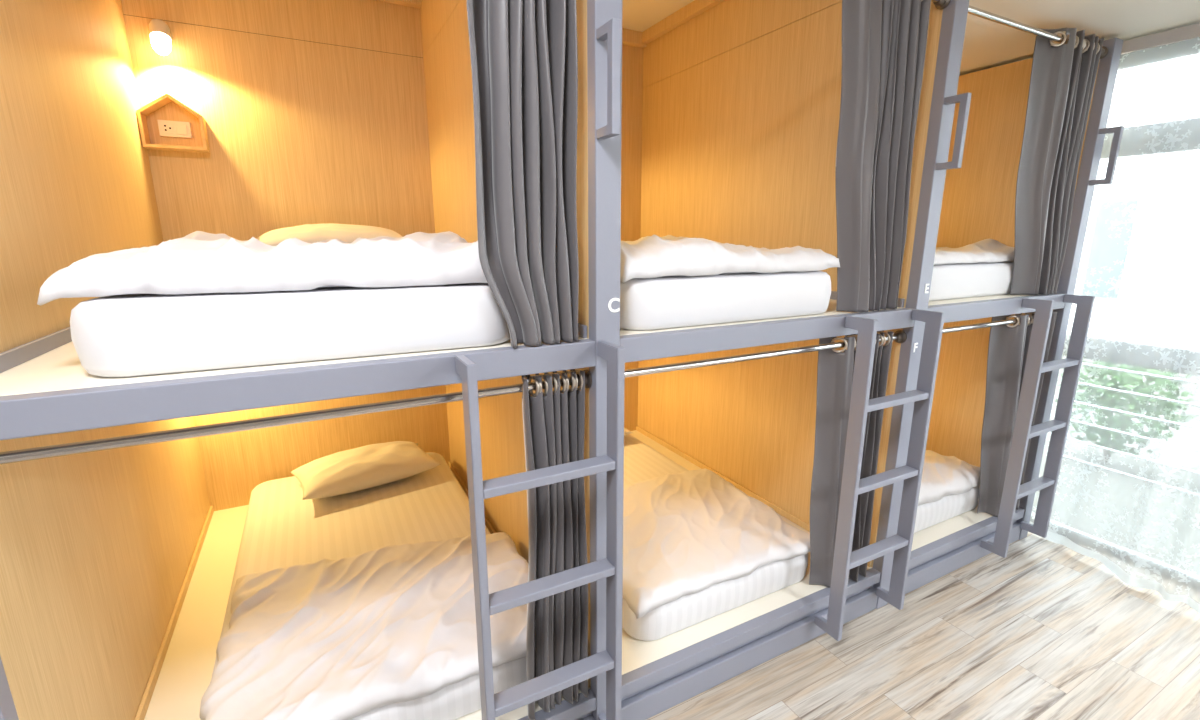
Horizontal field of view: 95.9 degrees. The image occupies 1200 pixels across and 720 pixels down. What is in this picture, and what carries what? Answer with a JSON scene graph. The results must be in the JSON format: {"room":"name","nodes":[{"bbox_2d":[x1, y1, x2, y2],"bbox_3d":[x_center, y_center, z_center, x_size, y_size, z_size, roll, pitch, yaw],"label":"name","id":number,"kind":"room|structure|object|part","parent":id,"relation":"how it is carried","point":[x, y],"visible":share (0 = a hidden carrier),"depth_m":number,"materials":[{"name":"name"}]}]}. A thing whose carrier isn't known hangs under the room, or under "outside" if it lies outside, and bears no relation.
{"room":"dormitory","nodes":[
{"label":"dormitory","id":0,"kind":"room"},
{"bbox_2d":[121,0,642,510],"bbox_3d":[-1.494,-0.488,2.909,7.060,2.840,0.100,-7,15,-27],"label":"wall","id":1,"kind":"structure","parent":0,"point":[300,132],"depth_m":2.74,"materials":[{"name":"brown wood"}]},
{"bbox_2d":[149,19,172,55],"bbox_3d":[-1.906,-1.395,2.349,0.074,0.145,0.120,-7,15,-27],"label":"wall lamp","id":2,"kind":"object","parent":1,"relation":"attached to","point":[161,38],"visible":1,"depth_m":2.32,"materials":[{"name":"white plastic"}]},
{"bbox_3d":[-1.906,-1.423,2.343,0.074,0.088,0.088,-7,15,-27],"label":"lamp shade","id":3,"kind":"part","parent":2,"relation":"part of","materials":[{"name":"brown plastic"}]},
{"bbox_3d":[-1.897,-1.363,2.339,0.072,0.086,0.081,-7,15,-27],"label":"bulb","id":4,"kind":"part","parent":2,"relation":"part of","materials":[{"name":"white glass"}]},
{"bbox_2d":[136,93,209,152],"bbox_3d":[-1.918,-1.066,2.433,0.233,0.229,0.094,-7,15,-27],"label":"frame","id":5,"kind":"object","parent":1,"relation":"attached to","point":[166,98],"visible":1,"depth_m":2.41,"materials":[{"name":"brown wood"}]},
{"bbox_2d":[157,120,192,137],"bbox_3d":[-1.940,-1.054,2.470,0.120,0.070,0.016,-7,15,-27],"label":"power socket","id":6,"kind":"object","parent":1,"relation":"attached to","point":[167,128],"visible":1,"depth_m":2.46,"materials":[{"name":"white plastic"}]},
{"bbox_2d":[175,124,187,134],"bbox_3d":[-1.916,-1.056,2.477,0.040,0.044,0.005,-7,15,-27],"label":"switch","id":7,"kind":"object","parent":6,"relation":"attached to","point":[180,129],"depth_m":2.47,"materials":[{"name":"white plastic"}]},
{"bbox_2d":[123,14,421,57],"bbox_3d":[-1.495,-1.549,2.607,1.246,0.002,0.001,-7,15,-27],"label":"trim","id":8,"kind":"structure","parent":1,"relation":"attached to","point":[123,14],"depth_m":2.57,"materials":[{"name":"brown wood"}]},
{"bbox_2d":[376,0,420,7],"bbox_3d":[-1.484,-1.813,2.524,1.246,0.085,0.050,-7,15,-27],"label":"ceiling","id":9,"kind":"structure","parent":1,"relation":"attached to","point":[410,3],"depth_m":2.77,"materials":[{"name":"brown wood"}]},
{"bbox_2d":[622,28,646,47],"bbox_3d":[-0.289,-1.960,3.139,1.308,0.075,0.050,-7,15,-27],"label":"trim","id":10,"kind":"structure","parent":1,"relation":"attached to","point":[629,37],"depth_m":3.37,"materials":[{"name":"brown wood"}]},
{"bbox_2d":[642,0,724,43],"bbox_3d":[0.724,-1.841,2.593,0.040,0.065,1.885,-7,15,-27],"label":"trim","id":11,"kind":"structure","parent":1,"relation":"attached to","point":[695,8],"depth_m":3.08,"materials":[{"name":"brown wood"}]},
{"bbox_2d":[959,0,1199,75],"bbox_3d":[2.179,-1.495,1.658,1.497,0.443,5.295,-7,15,-27],"label":"ceiling","id":12,"kind":"structure","parent":1,"relation":"attached to","point":[987,44],"depth_m":2.23,"materials":[{"name":"white paint"}]},
{"bbox_2d":[1030,23,1199,613],"bbox_3d":[2.763,-0.037,1.806,0.204,2.448,2.628,-7,15,-27],"label":"lace curtain","id":13,"kind":"object","parent":12,"relation":"hanging from","point":[1189,32],"visible":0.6,"depth_m":2.43,"materials":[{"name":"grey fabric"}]},
{"bbox_2d":[622,0,693,31],"bbox_3d":[-0.941,-1.311,0.006,5.563,0.060,5.295,-7,15,-27],"label":"ceiling","id":14,"kind":"structure","parent":0,"point":[637,15],"depth_m":3.08,"materials":[{"name":"white paint"}]},
{"bbox_2d":[646,532,1199,719],"bbox_3d":[-0.295,1.449,0.988,7.020,0.080,5.295,-7,15,-27],"label":"floor","id":15,"kind":"structure","parent":0,"point":[1044,630],"depth_m":2.10,"materials":[{"name":"brown wood"}]},
{"bbox_2d":[0,0,621,719],"bbox_3d":[-1.009,-0.271,1.959,1.395,2.840,2.075,-7,15,-27],"label":"bunk bed","id":16,"kind":"object","parent":15,"relation":"on","point":[117,566],"visible":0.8,"depth_m":1.46,"materials":[{"name":"grey paint"}]},
{"bbox_3d":[-1.155,-0.017,0.853,0.075,2.840,0.045,-7,15,-27],"label":"post","id":17,"kind":"part","parent":16,"relation":"part of","materials":[{"name":"grey paint"}]},
{"bbox_3d":[-1.585,-0.139,1.752,0.012,0.035,1.945,-7,15,-27],"label":"skirting","id":18,"kind":"part","parent":16,"relation":"part of","materials":[{"name":"grey paint"}]},
{"bbox_3d":[-1.584,0.973,2.007,0.012,0.035,1.945,-7,15,-27],"label":"skirting","id":19,"kind":"part","parent":16,"relation":"part of","materials":[{"name":"brown wood"}]},
{"bbox_2d":[70,283,509,376],"bbox_3d":[-0.996,-0.255,1.997,0.906,0.150,1.846,-6,14,-25],"label":"mattress","id":20,"kind":"object","parent":16,"relation":"on","point":[124,335],"visible":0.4,"depth_m":1.15,"materials":[{"name":"white fabric"}]},
{"bbox_2d":[37,231,487,304],"bbox_3d":[-0.836,-0.318,1.646,1.036,0.148,1.064,-7,15,-27],"label":"duvet","id":21,"kind":"object","parent":20,"relation":"on","point":[197,262],"visible":1,"depth_m":1.19,"materials":[{"name":"white fabric"}]},
{"bbox_2d":[257,223,401,245],"bbox_3d":[-1.280,-0.579,2.627,0.700,0.165,0.418,-7,15,-27],"label":"pillow","id":22,"kind":"object","parent":20,"relation":"on","point":[309,233],"visible":0.49,"depth_m":2.49,"materials":[{"name":"white fabric"}]},
{"bbox_2d":[0,370,591,464],"bbox_3d":[-0.584,0.118,1.224,1.244,0.052,0.052,-7,15,-27],"label":"curtain rod","id":23,"kind":"object","parent":16,"relation":"attached to","point":[36,453],"visible":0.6,"depth_m":1.13,"materials":[{"name":"silver metal"}]},
{"bbox_2d":[521,369,587,719],"bbox_3d":[-0.136,0.546,1.565,0.198,1.054,0.082,-7,15,-27],"label":"curtain","id":24,"kind":"object","parent":23,"relation":"hanging from","point":[553,420],"visible":0.84,"depth_m":1.53,"materials":[{"name":"grey fabric"}]},
{"bbox_3d":[-0.572,0.045,1.184,1.246,0.070,0.042,-7,15,-27],"label":"rail","id":25,"kind":"part","parent":16,"relation":"part of","materials":[{"name":"grey metal"}]},
{"bbox_2d":[213,452,526,719],"bbox_3d":[-0.982,0.842,2.311,0.986,0.150,1.831,-7,15,-27],"label":"mattress","id":26,"kind":"object","parent":16,"relation":"on","point":[281,529],"visible":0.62,"depth_m":2.40,"materials":[{"name":"white fabric"}]},
{"bbox_2d":[199,532,527,719],"bbox_3d":[-0.711,0.822,1.841,1.046,0.114,0.871,-7,15,-27],"label":"duvet","id":27,"kind":"object","parent":26,"relation":"on","point":[349,638],"visible":0.85,"depth_m":1.69,"materials":[{"name":"white fabric"}]},
{"bbox_2d":[290,441,440,499],"bbox_3d":[-1.220,0.553,2.826,0.660,0.170,0.380,-10,16,-36],"label":"pillow","id":28,"kind":"object","parent":26,"relation":"on","point":[372,465],"visible":1,"depth_m":2.71,"materials":[{"name":"white fabric"}]},
{"bbox_3d":[-0.494,0.843,2.570,0.012,0.035,1.945,-7,15,-27],"label":"skirting","id":29,"kind":"part","parent":16,"relation":"part of","materials":[{"name":"metal"}]},
{"bbox_2d":[455,341,624,719],"bbox_3d":[-0.139,0.584,1.451,0.399,1.240,0.111,-7,15,-27],"label":"ladder","id":30,"kind":"object","parent":16,"relation":"attached to","point":[609,661],"visible":1,"depth_m":1.40,"materials":[{"name":"grey metal"}]},
{"bbox_3d":[-0.572,1.145,1.438,1.246,0.048,0.041,-7,15,-27],"label":"rail","id":31,"kind":"part","parent":16,"relation":"part of","materials":[{"name":"grey metal"}]},
{"bbox_3d":[-0.494,-0.268,2.315,0.012,0.035,1.945,-7,15,-27],"label":"skirting","id":32,"kind":"part","parent":16,"relation":"part of","materials":[{"name":"grey paint"}]},
{"bbox_3d":[0.012,-0.156,1.455,0.075,2.840,0.045,-7,15,-27],"label":"post","id":33,"kind":"part","parent":16,"relation":"part of","materials":[{"name":"grey metal"}]},
{"bbox_3d":[0.019,-0.654,1.272,0.022,0.243,0.080,-7,15,-27],"label":"grab handle","id":34,"kind":"part","parent":16,"relation":"part of","materials":[{"name":"grey paint"}]},
{"bbox_3d":[-0.583,-1.032,0.958,1.244,0.052,0.052,-7,15,-27],"label":"curtain rod","id":35,"kind":"object","parent":16,"relation":"attached to","visible":0},
{"bbox_2d":[466,0,578,347],"bbox_3d":[-0.187,-0.581,1.276,0.261,1.101,0.105,-7,15,-27],"label":"curtain","id":36,"kind":"object","parent":35,"relation":"hanging from","point":[524,55],"visible":1,"depth_m":1.28,"materials":[{"name":"grey fabric"}]},
{"bbox_2d":[620,0,971,719],"bbox_3d":[0.218,-0.417,2.593,1.383,2.840,2.075,-7,15,-27],"label":"bunk bed","id":37,"kind":"object","parent":15,"relation":"on","point":[742,98],"visible":0.57,"depth_m":2.55,"materials":[{"name":"grey paint"}]},
{"bbox_2d":[622,434,808,640],"bbox_3d":[0.097,0.717,2.856,0.896,0.150,1.831,-7,15,-27],"label":"mattress","id":38,"kind":"object","parent":37,"relation":"on","point":[642,462],"visible":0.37,"depth_m":2.08,"materials":[{"name":"white fabric"}]},
{"bbox_2d":[624,428,632,434],"bbox_3d":[-0.173,0.440,3.392,0.660,0.126,0.400,-7,15,-27],"label":"pillow","id":39,"kind":"object","parent":38,"relation":"on","point":[626,431],"visible":0.02,"depth_m":3.36,"materials":[{"name":"white fabric"}]},
{"bbox_2d":[622,468,809,618],"bbox_3d":[0.324,0.720,2.427,0.966,0.078,0.899,-7,15,-27],"label":"duvet","id":40,"kind":"object","parent":38,"relation":"on","point":[691,531],"visible":0.82,"depth_m":2.24,"materials":[{"name":"white fabric"}]},
{"bbox_2d":[620,271,830,329],"bbox_3d":[0.034,-0.380,2.539,0.896,0.150,1.886,-7,15,-27],"label":"mattress","id":41,"kind":"object","parent":37,"relation":"on","point":[663,302],"visible":0.46,"depth_m":1.68,"materials":[{"name":"white fabric"}]},
{"bbox_2d":[620,235,839,282],"bbox_3d":[0.216,-0.444,2.234,1.021,0.144,1.243,-7,15,-27],"label":"duvet","id":42,"kind":"object","parent":41,"relation":"on","point":[653,256],"visible":0.73,"depth_m":1.68,"materials":[{"name":"white fabric"}]},
{"bbox_3d":[0.622,1.003,2.054,1.308,0.048,0.041,-7,15,-27],"label":"rail","id":43,"kind":"part","parent":37,"relation":"part of","materials":[{"name":"grey metal"}]},
{"bbox_3d":[0.728,0.698,3.200,0.012,0.035,1.945,-7,15,-27],"label":"skirting","id":44,"kind":"part","parent":37,"relation":"part of","materials":[{"name":"brown wood"}]},
{"bbox_2d":[625,330,906,377],"bbox_3d":[0.611,-0.024,1.840,1.306,0.052,0.052,-7,15,-27],"label":"curtain rod","id":45,"kind":"object","parent":37,"relation":"attached to","point":[899,336],"visible":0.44,"depth_m":1.75,"materials":[{"name":"silver metal"}]},
{"bbox_2d":[809,331,893,586],"bbox_3d":[0.975,0.415,2.139,0.347,1.052,0.086,-7,15,-27],"label":"curtain","id":46,"kind":"object","parent":45,"relation":"hanging from","point":[835,368],"visible":0.58,"depth_m":2.11,"materials":[{"name":"grey fabric"},{"name":"metal"}]},
{"bbox_3d":[0.623,-0.097,1.800,1.308,0.070,0.042,-7,15,-27],"label":"rail","id":47,"kind":"part","parent":37,"relation":"part of","materials":[{"name":"grey metal"}]},
{"bbox_3d":[0.727,-0.413,2.946,0.012,0.035,1.945,-7,15,-27],"label":"skirting","id":48,"kind":"part","parent":37,"relation":"part of","materials":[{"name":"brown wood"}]},
{"bbox_2d":[815,309,944,640],"bbox_3d":[1.059,0.441,2.069,0.399,1.240,0.111,-7,15,-27],"label":"ladder","id":49,"kind":"object","parent":37,"relation":"attached to","point":[844,560],"visible":1,"depth_m":2.02,"materials":[{"name":"grey metal"}]},
{"bbox_3d":[1.234,-0.301,2.085,0.075,2.840,0.045,-7,15,-27],"label":"post","id":50,"kind":"part","parent":37,"relation":"part of","materials":[{"name":"grey metal"}]},
{"bbox_2d":[931,0,950,9],"bbox_3d":[0.612,-1.174,1.574,1.306,0.052,0.052,-7,15,-27],"label":"curtain rod","id":51,"kind":"object","parent":37,"relation":"attached to","point":[939,4],"visible":1,"depth_m":1.86,"materials":[{"name":"silver metal"}]},
{"bbox_2d":[835,0,930,311],"bbox_3d":[0.946,-0.716,1.862,0.375,1.101,0.086,-7,15,-27],"label":"curtain","id":52,"kind":"object","parent":51,"relation":"hanging from","point":[884,42],"visible":1,"depth_m":1.84,"materials":[{"name":"grey fabric"},{"name":"metal"}]},
{"bbox_3d":[1.241,-0.799,1.903,0.022,0.243,0.080,-7,15,-27],"label":"grab handle","id":53,"kind":"part","parent":37,"relation":"part of","materials":[{"name":"grey paint"}]},
{"bbox_2d":[905,38,1123,593],"bbox_3d":[1.350,-0.355,3.221,1.178,2.437,2.075,-7,15,-27],"label":"bunk bed","id":54,"kind":"object","parent":15,"relation":"on","point":[978,201],"visible":0.3,"depth_m":2.79,"materials":[{"name":"grey paint"}]},
{"bbox_2d":[914,483,979,532],"bbox_3d":[1.234,0.580,3.448,0.916,0.150,1.821,-7,15,-27],"label":"mattress","id":55,"kind":"object","parent":54,"relation":"on","point":[949,506],"visible":0.14,"depth_m":2.70,"materials":[{"name":"white fabric"}]},
{"bbox_2d":[918,450,979,505],"bbox_3d":[1.434,0.549,3.057,0.970,0.115,1.014,-7,15,-27],"label":"duvet","id":56,"kind":"object","parent":55,"relation":"on","point":[942,476],"visible":0.16,"depth_m":2.75,"materials":[{"name":"white fabric"}]},
{"bbox_3d":[1.754,0.869,2.638,1.103,0.048,0.041,-7,15,-27],"label":"rail","id":57,"kind":"part","parent":54,"relation":"part of","materials":[{"name":"grey metal"}]},
{"bbox_2d":[929,261,1013,300],"bbox_3d":[1.273,-0.534,3.205,0.936,0.150,1.836,-7,15,-27],"label":"mattress","id":58,"kind":"object","parent":54,"relation":"on","point":[957,280],"visible":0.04,"depth_m":2.39,"materials":[{"name":"white fabric"}]},
{"bbox_2d":[934,238,1013,264],"bbox_3d":[1.485,-0.558,2.769,0.975,0.126,0.918,-7,15,-27],"label":"duvet","id":59,"kind":"object","parent":58,"relation":"on","point":[986,250],"visible":0.21,"depth_m":2.49,"materials":[{"name":"white fabric"}]},
{"bbox_3d":[1.754,-0.231,2.384,1.103,0.070,0.042,-7,15,-27],"label":"rail","id":60,"kind":"part","parent":54,"relation":"part of","materials":[{"name":"grey metal"}]},
{"bbox_2d":[942,317,1056,333],"bbox_3d":[1.742,-0.159,2.424,1.101,0.052,0.052,-7,15,-27],"label":"curtain rod","id":61,"kind":"object","parent":54,"relation":"attached to","point":[1010,321],"visible":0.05,"depth_m":2.37,"materials":[{"name":"silver metal"}]},
{"bbox_2d":[977,311,1056,516],"bbox_3d":[2.025,0.289,2.683,0.416,1.054,0.099,-7,15,-27],"label":"curtain","id":62,"kind":"object","parent":61,"relation":"hanging from","point":[1008,346],"visible":0.61,"depth_m":2.63,"materials":[{"name":"grey fabric"},{"name":"metal"}]},
{"bbox_2d":[980,294,1094,557],"bbox_3d":[2.096,0.318,2.604,0.399,1.240,0.111,-7,15,-27],"label":"ladder","id":63,"kind":"object","parent":54,"relation":"attached to","point":[1023,431],"visible":1,"depth_m":2.56,"materials":[{"name":"grey metal"}]},
{"bbox_2d":[968,5,1107,58],"bbox_3d":[1.743,-1.308,2.158,1.101,0.052,0.052,-7,15,-27],"label":"curtain rod","id":64,"kind":"object","parent":54,"relation":"attached to","point":[972,10],"visible":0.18,"depth_m":2.09,"materials":[{"name":"silver metal"}]},
{"bbox_2d":[1010,28,1103,294],"bbox_3d":[2.002,-0.841,2.404,0.413,1.101,0.093,-7,15,-27],"label":"curtain","id":65,"kind":"object","parent":64,"relation":"hanging from","point":[1063,76],"visible":1,"depth_m":2.37,"materials":[{"name":"grey fabric"},{"name":"metal"}]},
{"bbox_3d":[2.275,-0.229,2.667,0.075,2.437,0.045,-7,15,-27],"label":"post","id":66,"kind":"part","parent":54,"relation":"part of","materials":[{"name":"grey metal"}]},
{"bbox_3d":[2.282,-0.918,2.441,0.022,0.243,0.080,-7,15,-27],"label":"grab handle","id":67,"kind":"part","parent":54,"relation":"part of","materials":[{"name":"grey paint"}]},
{"bbox_2d":[1031,355,1199,576],"bbox_3d":[7.983,0.636,4.779,11.120,0.100,16.000,-7,15,-27],"label":"ground","id":68,"kind":"structure","parent":0,"point":[1121,489],"depth_m":3.54,"materials":[{"name":"grey"}]},
{"bbox_2d":[1043,363,1199,496],"bbox_3d":[3.911,0.624,2.274,0.030,1.050,5.500,-7,15,-27],"label":"balcony railing","id":69,"kind":"object","parent":68,"relation":"on","point":[1084,364],"visible":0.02,"depth_m":3.37,"materials":[{"name":"white metal"}]},
{"bbox_2d":[1055,339,1197,462],"bbox_3d":[3.750,0.316,3.917,0.744,0.920,0.732,-7,15,-27],"label":"shrub","id":70,"kind":"object","parent":68,"relation":"on","point":[1109,398],"visible":0.61,"depth_m":3.81,"materials":[{"name":"green plant"}]},
{"bbox_3d":[3.781,0.422,3.963,0.242,0.693,0.234,4,13,15],"label":"stem","id":71,"kind":"part","parent":70,"relation":"part of","materials":[{"name":"plant"}]},
{"bbox_2d":[1067,54,1199,349],"bbox_3d":[9.108,-2.377,5.281,2.040,5.550,13.000,-7,15,-27],"label":"sky","id":72,"kind":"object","parent":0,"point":[1099,250],"visible":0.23,"depth_m":7.06,"materials":[{"name":"white"}]},
{"bbox_3d":[1.928,-0.512,3.859,0.140,2.457,1.655,-7,15,-27],"label":"wall","id":73,"kind":"structure","parent":0,"visible":0},
{"bbox_2d":[1030,38,1199,587],"bbox_3d":[3.167,0.010,1.579,0.060,2.457,3.640,-7,15,-27],"label":"window","id":74,"kind":"structure","parent":73,"relation":"in","point":[1132,140],"depth_m":2.54,"materials":[{"name":"grey paint"}]}
]}

